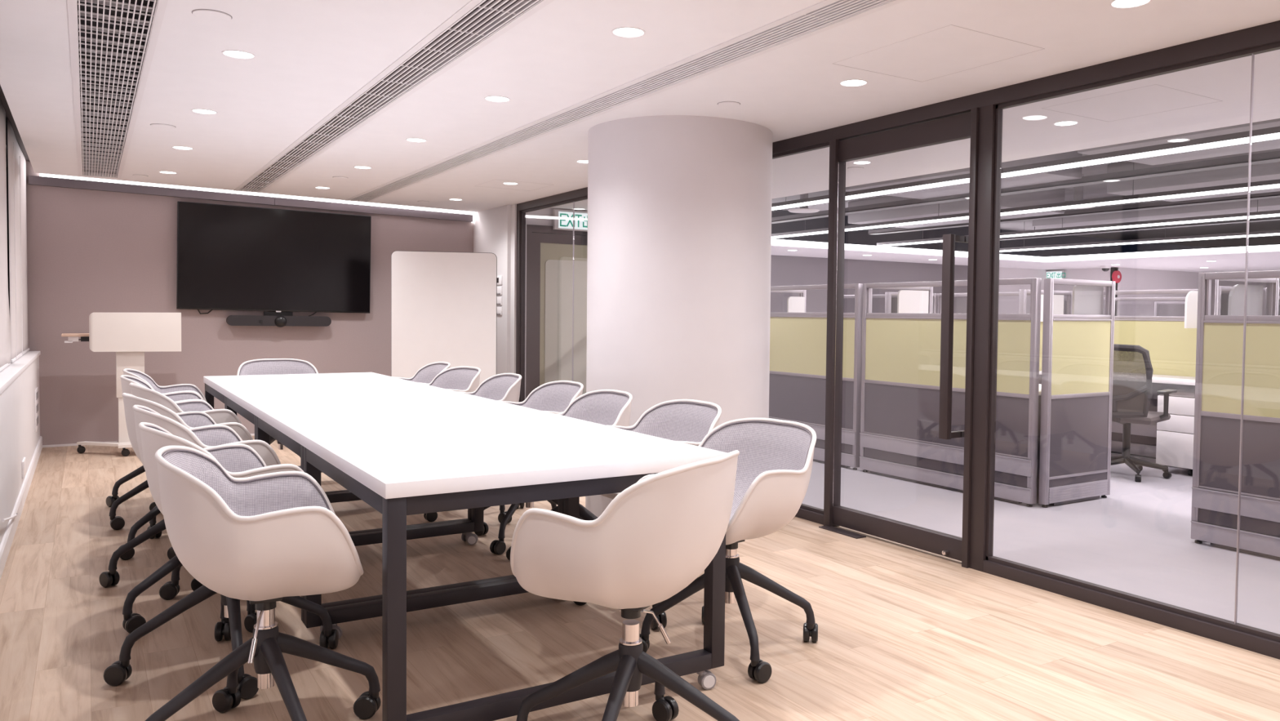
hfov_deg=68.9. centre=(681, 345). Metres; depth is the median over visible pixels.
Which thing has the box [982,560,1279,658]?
trim
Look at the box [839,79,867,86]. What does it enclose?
recessed light
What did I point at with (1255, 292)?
board
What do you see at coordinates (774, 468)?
cushion
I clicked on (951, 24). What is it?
access hatch
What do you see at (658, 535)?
armchair
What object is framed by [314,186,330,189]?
recessed light
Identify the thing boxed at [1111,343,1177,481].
chair
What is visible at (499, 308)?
wall switch
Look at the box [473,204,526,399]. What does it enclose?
wall
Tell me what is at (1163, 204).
cable tray
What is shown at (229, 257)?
television
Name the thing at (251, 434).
baseboard
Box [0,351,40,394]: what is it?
window sill
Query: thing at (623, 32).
recessed light
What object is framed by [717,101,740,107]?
ceiling disc
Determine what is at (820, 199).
linear light
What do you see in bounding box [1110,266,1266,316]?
wall
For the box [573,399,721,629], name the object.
armchair
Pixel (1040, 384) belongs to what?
desk
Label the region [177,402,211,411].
cushion
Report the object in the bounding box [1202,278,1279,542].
screen
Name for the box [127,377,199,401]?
cushion
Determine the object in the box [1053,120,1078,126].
recessed light
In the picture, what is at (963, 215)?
linear light
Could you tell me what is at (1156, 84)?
access hatch
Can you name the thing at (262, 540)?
armchair
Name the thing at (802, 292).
screen
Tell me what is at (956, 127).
door
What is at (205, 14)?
ceiling disc
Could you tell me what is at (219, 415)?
armchair
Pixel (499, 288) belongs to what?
wall switch
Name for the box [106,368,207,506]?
armchair
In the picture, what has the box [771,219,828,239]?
linear light
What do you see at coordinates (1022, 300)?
screen
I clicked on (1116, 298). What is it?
screen
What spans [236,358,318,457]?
armchair
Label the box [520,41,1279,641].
window frame
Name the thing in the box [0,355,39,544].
wall
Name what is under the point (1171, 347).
screen
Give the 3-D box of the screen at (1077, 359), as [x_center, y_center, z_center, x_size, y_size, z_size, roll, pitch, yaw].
[2.554,0.297,5.995,0.680,1.435,0.056,-1,2,-33]
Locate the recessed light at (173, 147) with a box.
[171,146,193,150]
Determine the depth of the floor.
3.55 m
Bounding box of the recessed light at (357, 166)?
[353,165,371,168]
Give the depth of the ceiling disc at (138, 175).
7.32 m
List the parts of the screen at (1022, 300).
yellow panel, frame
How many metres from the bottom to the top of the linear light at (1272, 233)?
0.481 m
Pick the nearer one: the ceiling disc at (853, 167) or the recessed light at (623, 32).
the recessed light at (623, 32)
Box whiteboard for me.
[391,250,497,384]
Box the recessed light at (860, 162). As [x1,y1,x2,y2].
[852,160,871,164]
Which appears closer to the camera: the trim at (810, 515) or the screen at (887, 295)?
the trim at (810, 515)
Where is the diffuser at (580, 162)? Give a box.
[577,160,587,163]
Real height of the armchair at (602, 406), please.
0.822 m
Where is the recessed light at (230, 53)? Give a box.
[221,49,255,59]
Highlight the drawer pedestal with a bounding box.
[1155,388,1195,475]
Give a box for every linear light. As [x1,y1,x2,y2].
[771,195,828,210]
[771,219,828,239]
[844,213,968,231]
[845,173,969,199]
[876,200,1279,246]
[1000,179,1279,215]
[1000,228,1279,252]
[1001,126,1279,177]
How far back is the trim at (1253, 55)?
3.39 m
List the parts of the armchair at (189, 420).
leg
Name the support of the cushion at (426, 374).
on the armchair at (426, 374)
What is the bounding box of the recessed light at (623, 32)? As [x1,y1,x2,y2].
[611,26,645,37]
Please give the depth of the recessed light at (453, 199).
8.69 m
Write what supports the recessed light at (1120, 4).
in the ceiling at (312, 56)
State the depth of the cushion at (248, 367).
6.98 m
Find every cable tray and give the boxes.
[868,191,1279,235]
[1000,216,1279,240]
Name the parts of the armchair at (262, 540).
leg, leg, lever, mounting plate, leg, leg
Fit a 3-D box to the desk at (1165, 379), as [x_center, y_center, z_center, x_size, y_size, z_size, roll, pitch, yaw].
[3.730,0.609,7.700,0.620,0.722,1.520,-1,2,-33]
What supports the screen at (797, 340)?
on the floor
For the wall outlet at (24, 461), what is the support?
attached to the wall at (19, 439)
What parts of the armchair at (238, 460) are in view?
leg, leg, leg, leg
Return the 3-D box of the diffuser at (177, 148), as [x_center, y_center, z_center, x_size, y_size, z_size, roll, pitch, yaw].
[-3.246,-1.284,6.062,0.108,0.001,0.108,-1,2,-33]
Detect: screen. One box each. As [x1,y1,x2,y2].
[768,283,862,470]
[770,289,805,312]
[844,293,897,417]
[859,278,1041,506]
[871,286,933,313]
[884,292,937,313]
[936,292,1066,313]
[1018,288,1072,370]
[1038,278,1115,507]
[1063,297,1186,314]
[1103,288,1230,458]
[1154,301,1226,315]
[1191,270,1279,559]
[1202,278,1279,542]
[1217,285,1232,315]
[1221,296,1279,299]
[1221,299,1228,315]
[1262,287,1279,315]
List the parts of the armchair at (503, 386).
leg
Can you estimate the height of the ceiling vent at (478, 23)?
0.213 m
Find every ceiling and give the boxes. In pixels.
[0,0,1279,212]
[771,153,1279,248]
[771,244,1279,272]
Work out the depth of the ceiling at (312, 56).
4.23 m
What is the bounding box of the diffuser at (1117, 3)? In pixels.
[1112,0,1148,7]
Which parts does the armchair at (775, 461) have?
leg, mounting plate, leg, leg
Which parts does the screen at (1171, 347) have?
charcoal panel, yellow panel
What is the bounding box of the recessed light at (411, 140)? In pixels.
[405,137,426,142]
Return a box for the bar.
[226,311,331,327]
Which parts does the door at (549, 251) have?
pane, film panel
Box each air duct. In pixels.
[845,150,1082,199]
[848,188,1065,228]
[1031,195,1279,228]
[1077,118,1279,165]
[1106,148,1279,201]
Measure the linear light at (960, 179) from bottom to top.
0.074 m
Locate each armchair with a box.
[98,392,253,591]
[102,422,338,698]
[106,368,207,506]
[109,374,204,529]
[120,382,241,559]
[122,404,280,633]
[144,444,381,720]
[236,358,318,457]
[395,361,450,384]
[423,373,524,523]
[426,365,480,392]
[474,380,583,554]
[506,389,632,560]
[510,449,739,720]
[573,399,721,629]
[639,417,817,683]
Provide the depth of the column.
5.00 m
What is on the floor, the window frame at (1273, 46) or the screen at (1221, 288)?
the screen at (1221, 288)
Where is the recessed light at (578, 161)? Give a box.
[576,160,587,163]
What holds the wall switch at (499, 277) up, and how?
attached to the wall at (495, 229)
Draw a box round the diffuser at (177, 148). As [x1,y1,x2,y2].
[173,146,191,149]
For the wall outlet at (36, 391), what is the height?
0.320 m
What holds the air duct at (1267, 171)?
attached to the ceiling at (1093, 191)
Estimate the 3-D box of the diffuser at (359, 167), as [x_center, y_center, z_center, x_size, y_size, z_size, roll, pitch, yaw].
[-2.329,-1.299,6.808,0.108,0.001,0.108,-1,2,-33]
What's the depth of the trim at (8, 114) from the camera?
6.24 m
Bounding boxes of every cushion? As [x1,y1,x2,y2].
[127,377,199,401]
[128,370,199,394]
[150,426,262,471]
[163,451,327,515]
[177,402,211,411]
[179,413,213,427]
[192,428,239,445]
[240,360,315,375]
[406,364,447,383]
[471,375,518,399]
[514,383,579,412]
[563,392,628,425]
[626,403,716,442]
[702,422,812,521]
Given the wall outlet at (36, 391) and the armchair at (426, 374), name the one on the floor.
the armchair at (426, 374)
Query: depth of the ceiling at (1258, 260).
16.94 m
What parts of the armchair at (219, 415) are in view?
leg, leg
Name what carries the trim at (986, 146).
on the floor
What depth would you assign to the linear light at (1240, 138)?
6.32 m
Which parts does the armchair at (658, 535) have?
leg, leg, mounting plate, lever, leg, leg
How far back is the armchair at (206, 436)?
3.46 m
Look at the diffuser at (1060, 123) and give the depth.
5.01 m
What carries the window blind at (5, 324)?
attached to the wall at (6, 144)
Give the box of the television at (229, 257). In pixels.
[176,201,371,314]
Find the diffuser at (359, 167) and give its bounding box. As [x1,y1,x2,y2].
[355,166,370,168]
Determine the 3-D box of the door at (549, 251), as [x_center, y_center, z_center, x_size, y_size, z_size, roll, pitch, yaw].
[-1.037,-0.172,9.587,1.235,2.055,0.080,-1,2,-33]
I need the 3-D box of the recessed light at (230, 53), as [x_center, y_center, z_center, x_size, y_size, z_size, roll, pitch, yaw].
[-1.818,-1.195,3.824,0.128,0.006,0.128,-1,2,-33]
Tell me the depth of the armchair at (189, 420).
3.97 m
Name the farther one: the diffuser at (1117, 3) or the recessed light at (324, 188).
the recessed light at (324, 188)
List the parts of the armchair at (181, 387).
leg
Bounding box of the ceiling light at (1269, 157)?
[771,151,1279,223]
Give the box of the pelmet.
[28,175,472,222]
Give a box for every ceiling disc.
[133,174,147,177]
[150,123,175,128]
[191,8,232,22]
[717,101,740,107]
[847,166,863,169]
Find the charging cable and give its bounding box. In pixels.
[1,512,17,521]
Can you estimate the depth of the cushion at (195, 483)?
2.66 m
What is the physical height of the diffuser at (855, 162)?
0.001 m
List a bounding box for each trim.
[0,84,30,161]
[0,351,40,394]
[515,210,525,402]
[516,20,1279,211]
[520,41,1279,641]
[572,53,1254,623]
[795,507,823,524]
[823,139,845,526]
[961,107,978,568]
[969,104,995,571]
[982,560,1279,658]
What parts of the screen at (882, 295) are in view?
frame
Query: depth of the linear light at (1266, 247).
15.51 m
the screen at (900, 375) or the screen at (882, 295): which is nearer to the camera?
the screen at (900, 375)
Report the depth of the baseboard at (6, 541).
5.15 m
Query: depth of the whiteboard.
8.59 m
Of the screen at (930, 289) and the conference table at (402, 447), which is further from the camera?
the screen at (930, 289)
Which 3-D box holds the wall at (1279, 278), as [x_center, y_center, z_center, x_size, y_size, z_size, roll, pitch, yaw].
[18.765,-0.237,15.114,0.100,2.234,17.300,-1,2,-33]
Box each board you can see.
[786,296,804,312]
[897,289,928,313]
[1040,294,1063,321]
[1071,285,1103,315]
[1184,290,1197,328]
[1227,284,1262,315]
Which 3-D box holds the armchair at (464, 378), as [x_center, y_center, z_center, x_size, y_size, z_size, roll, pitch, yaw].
[-1.598,0.557,6.070,0.563,0.822,0.611,0,2,-16]
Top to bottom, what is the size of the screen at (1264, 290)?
1.435 m
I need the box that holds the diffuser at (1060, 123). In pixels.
[1055,121,1076,125]
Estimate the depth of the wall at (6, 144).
7.05 m
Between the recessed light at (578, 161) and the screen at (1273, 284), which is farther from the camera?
the recessed light at (578, 161)
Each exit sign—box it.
[552,208,587,231]
[1045,270,1065,278]
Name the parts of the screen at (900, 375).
charcoal panel, yellow panel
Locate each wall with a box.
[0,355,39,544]
[5,144,8,167]
[26,161,473,444]
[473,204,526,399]
[526,208,587,226]
[770,254,1048,314]
[1048,266,1117,315]
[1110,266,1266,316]
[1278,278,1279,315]
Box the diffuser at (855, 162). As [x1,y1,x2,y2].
[853,161,870,164]
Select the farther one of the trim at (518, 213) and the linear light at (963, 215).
the linear light at (963, 215)
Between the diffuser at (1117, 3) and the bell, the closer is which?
the diffuser at (1117, 3)
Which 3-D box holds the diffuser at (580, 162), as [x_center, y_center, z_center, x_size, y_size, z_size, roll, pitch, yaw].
[-0.664,-1.269,6.438,0.108,0.001,0.108,-1,2,-33]
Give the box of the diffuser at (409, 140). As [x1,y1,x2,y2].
[407,138,425,142]
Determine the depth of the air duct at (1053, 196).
11.84 m
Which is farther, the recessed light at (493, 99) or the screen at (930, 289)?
the screen at (930, 289)
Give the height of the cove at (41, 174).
0.263 m
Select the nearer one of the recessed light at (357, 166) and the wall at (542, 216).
the recessed light at (357, 166)
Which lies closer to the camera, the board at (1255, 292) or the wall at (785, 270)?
the board at (1255, 292)
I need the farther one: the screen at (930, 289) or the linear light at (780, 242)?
the linear light at (780, 242)
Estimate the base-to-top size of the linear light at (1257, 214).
0.481 m
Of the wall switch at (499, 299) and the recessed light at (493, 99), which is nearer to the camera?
the recessed light at (493, 99)
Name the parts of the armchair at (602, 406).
leg, leg, leg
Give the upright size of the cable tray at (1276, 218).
0.319 m
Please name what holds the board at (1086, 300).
attached to the screen at (1077, 359)
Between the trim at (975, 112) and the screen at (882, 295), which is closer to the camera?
the trim at (975, 112)
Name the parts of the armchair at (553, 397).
leg, leg, leg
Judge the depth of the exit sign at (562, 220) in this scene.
9.38 m
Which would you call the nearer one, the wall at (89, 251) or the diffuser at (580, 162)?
the diffuser at (580, 162)
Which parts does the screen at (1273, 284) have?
frame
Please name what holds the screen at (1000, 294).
on the floor
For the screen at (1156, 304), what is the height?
1.435 m
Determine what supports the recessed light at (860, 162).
in the ceiling at (312, 56)
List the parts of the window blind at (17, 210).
cord, cord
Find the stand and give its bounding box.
[61,312,181,456]
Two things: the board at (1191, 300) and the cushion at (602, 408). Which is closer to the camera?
the cushion at (602, 408)
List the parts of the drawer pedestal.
drawer, drawer, drawer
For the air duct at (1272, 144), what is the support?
attached to the ceiling at (1093, 191)
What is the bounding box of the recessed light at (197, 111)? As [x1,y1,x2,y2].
[191,108,217,114]
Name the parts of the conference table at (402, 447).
frame, frame, frame, frame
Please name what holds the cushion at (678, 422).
on the armchair at (688, 421)
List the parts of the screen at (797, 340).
charcoal panel, yellow panel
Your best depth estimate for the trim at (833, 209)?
5.21 m
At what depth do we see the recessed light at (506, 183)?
7.55 m
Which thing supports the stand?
on the floor
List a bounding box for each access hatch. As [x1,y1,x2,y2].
[833,24,1044,82]
[1042,84,1222,121]
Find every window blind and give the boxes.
[0,99,10,371]
[7,118,29,362]
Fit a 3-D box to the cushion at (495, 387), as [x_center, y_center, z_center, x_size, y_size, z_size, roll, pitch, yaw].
[-1.196,0.367,5.458,0.461,0.363,0.556,0,2,-29]
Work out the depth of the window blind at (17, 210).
6.71 m
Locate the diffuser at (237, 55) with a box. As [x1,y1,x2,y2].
[224,51,253,58]
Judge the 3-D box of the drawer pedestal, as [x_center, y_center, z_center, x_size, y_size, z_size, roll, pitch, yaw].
[3.977,0.670,7.255,0.464,0.634,0.300,-1,2,-33]
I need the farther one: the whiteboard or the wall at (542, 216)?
the wall at (542, 216)
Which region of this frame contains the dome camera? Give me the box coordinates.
[1100,265,1111,271]
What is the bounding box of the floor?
[0,417,1279,720]
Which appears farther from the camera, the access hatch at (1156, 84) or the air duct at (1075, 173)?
the air duct at (1075, 173)
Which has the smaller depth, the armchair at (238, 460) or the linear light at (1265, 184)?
the armchair at (238, 460)
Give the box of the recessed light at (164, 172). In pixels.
[158,171,177,173]
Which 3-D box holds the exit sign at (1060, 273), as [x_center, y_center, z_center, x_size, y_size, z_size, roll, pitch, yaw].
[8.090,-1.513,20.110,0.053,0.190,0.512,-1,2,-33]
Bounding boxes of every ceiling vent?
[66,0,168,178]
[233,0,554,192]
[344,0,906,202]
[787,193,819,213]
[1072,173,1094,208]
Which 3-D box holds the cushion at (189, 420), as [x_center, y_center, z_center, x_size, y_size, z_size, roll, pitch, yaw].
[-2.187,0.401,4.126,0.461,0.363,0.556,-1,3,-42]
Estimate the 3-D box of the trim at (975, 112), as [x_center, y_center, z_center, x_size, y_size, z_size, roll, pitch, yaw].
[1.390,-0.027,4.409,0.080,2.165,0.034,-1,2,-33]
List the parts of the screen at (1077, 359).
kick plate, charcoal panel, yellow panel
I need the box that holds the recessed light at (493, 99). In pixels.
[484,96,510,102]
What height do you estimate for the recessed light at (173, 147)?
0.006 m
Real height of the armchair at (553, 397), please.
0.822 m
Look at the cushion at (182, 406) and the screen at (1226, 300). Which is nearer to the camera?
the cushion at (182, 406)
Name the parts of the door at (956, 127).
rail, rail, handle, handle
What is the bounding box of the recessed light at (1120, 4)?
[1109,0,1151,8]
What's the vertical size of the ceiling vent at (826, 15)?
0.213 m
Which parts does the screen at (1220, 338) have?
charcoal panel, yellow panel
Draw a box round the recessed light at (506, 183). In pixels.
[502,182,518,184]
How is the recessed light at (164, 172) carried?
in the ceiling at (312, 56)
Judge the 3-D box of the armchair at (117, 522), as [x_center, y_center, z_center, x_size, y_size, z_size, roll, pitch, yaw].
[-2.818,0.574,5.193,0.561,0.822,0.620,0,2,-9]
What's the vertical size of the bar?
0.154 m
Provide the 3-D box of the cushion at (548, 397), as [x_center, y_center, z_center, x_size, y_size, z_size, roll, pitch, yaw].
[-0.778,0.391,4.872,0.461,0.363,0.556,-1,2,-32]
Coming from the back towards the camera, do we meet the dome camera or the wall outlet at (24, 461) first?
the dome camera
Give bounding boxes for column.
[585,115,773,517]
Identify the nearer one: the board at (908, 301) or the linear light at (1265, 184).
the board at (908, 301)
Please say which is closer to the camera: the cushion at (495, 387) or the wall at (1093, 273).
the cushion at (495, 387)
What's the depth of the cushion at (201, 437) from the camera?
3.86 m
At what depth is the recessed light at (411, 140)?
5.69 m
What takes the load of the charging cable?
attached to the wall at (19, 439)
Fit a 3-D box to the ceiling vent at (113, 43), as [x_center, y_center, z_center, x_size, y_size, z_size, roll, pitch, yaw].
[-1.592,-1.256,2.654,0.289,0.213,11.330,-1,2,-33]
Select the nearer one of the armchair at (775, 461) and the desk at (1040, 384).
the armchair at (775, 461)
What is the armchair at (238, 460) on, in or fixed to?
on the floor
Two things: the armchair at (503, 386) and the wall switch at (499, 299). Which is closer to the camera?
the armchair at (503, 386)
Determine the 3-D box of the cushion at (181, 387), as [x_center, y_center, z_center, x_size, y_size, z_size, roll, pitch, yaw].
[-3.136,0.338,5.705,0.461,0.363,0.556,0,2,-29]
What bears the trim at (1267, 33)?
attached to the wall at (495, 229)
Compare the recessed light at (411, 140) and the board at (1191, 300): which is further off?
the board at (1191, 300)
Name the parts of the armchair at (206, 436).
leg, leg, leg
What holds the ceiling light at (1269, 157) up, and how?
hanging from the ceiling at (1093, 191)
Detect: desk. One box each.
[1035,383,1041,502]
[1039,370,1195,385]
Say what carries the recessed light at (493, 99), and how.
in the ceiling at (312, 56)
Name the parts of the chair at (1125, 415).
leg, leg, frame, seat, leg, armrest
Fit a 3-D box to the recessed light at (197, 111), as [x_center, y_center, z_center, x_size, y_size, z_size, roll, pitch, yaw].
[-2.529,-1.240,4.939,0.128,0.006,0.128,-1,2,-33]
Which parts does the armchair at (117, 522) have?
leg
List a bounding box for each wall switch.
[497,275,502,284]
[497,286,502,294]
[497,296,502,304]
[497,306,502,315]
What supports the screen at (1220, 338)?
on the floor
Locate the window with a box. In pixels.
[6,167,9,311]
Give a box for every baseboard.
[0,435,42,579]
[42,433,254,447]
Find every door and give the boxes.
[525,224,587,398]
[818,111,971,560]
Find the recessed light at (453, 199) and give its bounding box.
[448,198,462,200]
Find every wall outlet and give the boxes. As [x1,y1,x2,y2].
[22,457,26,478]
[34,386,38,431]
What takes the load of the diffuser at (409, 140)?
attached to the recessed light at (411, 140)
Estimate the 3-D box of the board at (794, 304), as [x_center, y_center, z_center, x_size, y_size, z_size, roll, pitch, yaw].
[1.086,-0.355,8.816,0.200,0.208,0.016,-1,2,-33]
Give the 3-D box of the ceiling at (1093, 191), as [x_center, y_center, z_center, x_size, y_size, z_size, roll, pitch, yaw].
[10.098,-1.827,9.428,16.800,0.050,17.150,-1,2,-33]
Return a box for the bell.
[1111,270,1121,283]
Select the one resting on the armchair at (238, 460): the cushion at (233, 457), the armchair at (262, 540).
the cushion at (233, 457)
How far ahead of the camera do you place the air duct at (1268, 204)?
11.75 m
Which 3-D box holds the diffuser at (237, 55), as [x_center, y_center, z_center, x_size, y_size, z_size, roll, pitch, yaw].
[-1.818,-1.193,3.825,0.108,0.001,0.108,-1,2,-33]
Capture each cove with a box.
[40,173,474,222]
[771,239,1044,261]
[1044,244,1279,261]
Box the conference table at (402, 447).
[203,372,727,720]
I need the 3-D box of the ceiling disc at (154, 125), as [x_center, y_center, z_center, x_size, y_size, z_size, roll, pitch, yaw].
[-2.971,-1.254,5.337,0.130,0.006,0.130,-1,2,-33]

